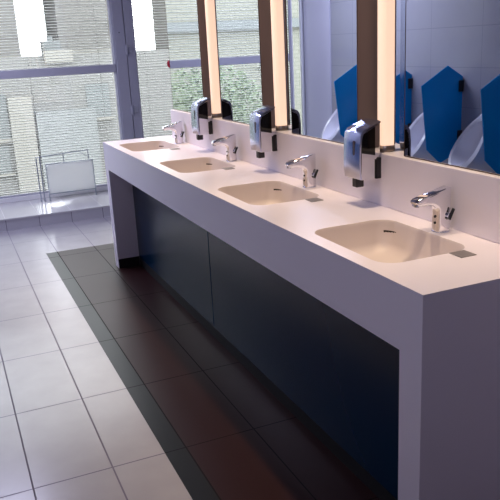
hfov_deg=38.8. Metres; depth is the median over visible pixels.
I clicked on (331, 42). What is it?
wall mirror
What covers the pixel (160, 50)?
block
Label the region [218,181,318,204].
basin
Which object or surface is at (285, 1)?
strip
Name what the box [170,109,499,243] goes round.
backsplash
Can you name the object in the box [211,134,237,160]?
faucet
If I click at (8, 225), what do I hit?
trim
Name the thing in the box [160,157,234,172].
basin
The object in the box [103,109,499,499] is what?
vanity
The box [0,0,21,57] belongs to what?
office block
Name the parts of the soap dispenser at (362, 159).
panel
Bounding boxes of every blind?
[0,0,118,195]
[132,0,172,136]
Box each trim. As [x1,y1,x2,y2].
[0,186,107,203]
[0,207,110,231]
[110,0,142,139]
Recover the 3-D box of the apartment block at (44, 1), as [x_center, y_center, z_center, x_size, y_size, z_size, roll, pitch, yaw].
[-7.224,-10.994,30.792,3.030,16.500,3.450,-10,18,-22]
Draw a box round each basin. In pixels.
[120,140,178,150]
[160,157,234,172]
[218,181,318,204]
[315,220,464,262]
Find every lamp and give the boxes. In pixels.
[205,0,221,117]
[270,0,288,130]
[378,0,395,151]
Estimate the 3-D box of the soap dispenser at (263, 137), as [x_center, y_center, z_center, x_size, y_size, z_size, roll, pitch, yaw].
[0.059,-0.551,3.308,0.091,0.238,0.110,-10,18,-22]
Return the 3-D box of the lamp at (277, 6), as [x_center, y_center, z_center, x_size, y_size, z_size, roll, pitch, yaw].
[0.119,-1.131,3.159,0.062,1.185,0.062,-10,18,-22]
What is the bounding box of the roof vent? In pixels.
[40,37,60,55]
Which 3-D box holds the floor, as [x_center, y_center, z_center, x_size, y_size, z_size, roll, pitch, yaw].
[0.294,0.685,2.817,4.136,0.001,8.250,-10,18,-22]
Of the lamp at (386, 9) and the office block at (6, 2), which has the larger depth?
the office block at (6, 2)
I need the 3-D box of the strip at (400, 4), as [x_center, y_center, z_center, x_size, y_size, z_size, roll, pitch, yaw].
[0.507,-0.937,2.419,0.004,1.188,0.293,-10,18,-22]
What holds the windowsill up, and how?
attached to the wall
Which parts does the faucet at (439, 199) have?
temperature lever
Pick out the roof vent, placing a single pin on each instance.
(49, 38)
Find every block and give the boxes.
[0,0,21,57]
[0,49,172,195]
[42,0,111,53]
[151,0,167,49]
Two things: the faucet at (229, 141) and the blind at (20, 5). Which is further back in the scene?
the blind at (20, 5)
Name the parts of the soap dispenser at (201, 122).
panel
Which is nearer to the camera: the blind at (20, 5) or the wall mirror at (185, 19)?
the wall mirror at (185, 19)
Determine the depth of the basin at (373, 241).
2.32 m
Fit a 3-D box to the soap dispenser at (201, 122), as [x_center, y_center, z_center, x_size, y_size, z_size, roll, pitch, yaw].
[-0.279,-0.752,4.059,0.091,0.238,0.110,-10,18,-22]
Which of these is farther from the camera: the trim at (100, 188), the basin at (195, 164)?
the trim at (100, 188)
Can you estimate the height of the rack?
0.451 m
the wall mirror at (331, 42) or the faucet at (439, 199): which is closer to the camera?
the faucet at (439, 199)
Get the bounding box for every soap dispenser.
[191,97,212,139]
[249,105,276,157]
[344,119,380,187]
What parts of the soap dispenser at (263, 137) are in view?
panel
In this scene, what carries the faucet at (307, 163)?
on the vanity
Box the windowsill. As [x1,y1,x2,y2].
[0,190,109,220]
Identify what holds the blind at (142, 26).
attached to the wall
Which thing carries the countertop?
on the vanity
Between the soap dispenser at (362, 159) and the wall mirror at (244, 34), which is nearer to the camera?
the soap dispenser at (362, 159)
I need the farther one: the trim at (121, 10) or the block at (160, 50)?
the block at (160, 50)
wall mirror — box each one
[165,0,211,114]
[215,0,273,124]
[287,0,373,143]
[404,0,499,175]
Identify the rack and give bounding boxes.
[35,149,96,201]
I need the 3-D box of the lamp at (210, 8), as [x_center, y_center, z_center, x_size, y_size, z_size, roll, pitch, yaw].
[-0.218,-1.332,3.909,0.062,1.185,0.062,-10,18,-22]
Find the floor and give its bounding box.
[0,216,379,499]
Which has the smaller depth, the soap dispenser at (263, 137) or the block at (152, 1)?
the soap dispenser at (263, 137)
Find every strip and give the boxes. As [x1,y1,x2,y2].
[284,0,291,128]
[374,0,405,149]
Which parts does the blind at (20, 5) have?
rail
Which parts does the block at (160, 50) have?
window sill, window sill, window sill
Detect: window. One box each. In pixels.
[0,0,123,198]
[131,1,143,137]
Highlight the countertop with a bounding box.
[103,135,499,363]
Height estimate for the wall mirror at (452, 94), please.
1.188 m
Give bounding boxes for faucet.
[162,121,183,143]
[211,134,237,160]
[285,153,317,187]
[410,185,454,232]
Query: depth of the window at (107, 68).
6.80 m
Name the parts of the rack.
panel, panel frame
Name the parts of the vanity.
panel, panel, panel, metal plate, panel, metal plate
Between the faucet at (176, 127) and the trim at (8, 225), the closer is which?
the faucet at (176, 127)
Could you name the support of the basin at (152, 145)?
in the vanity
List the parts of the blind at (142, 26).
ladder cord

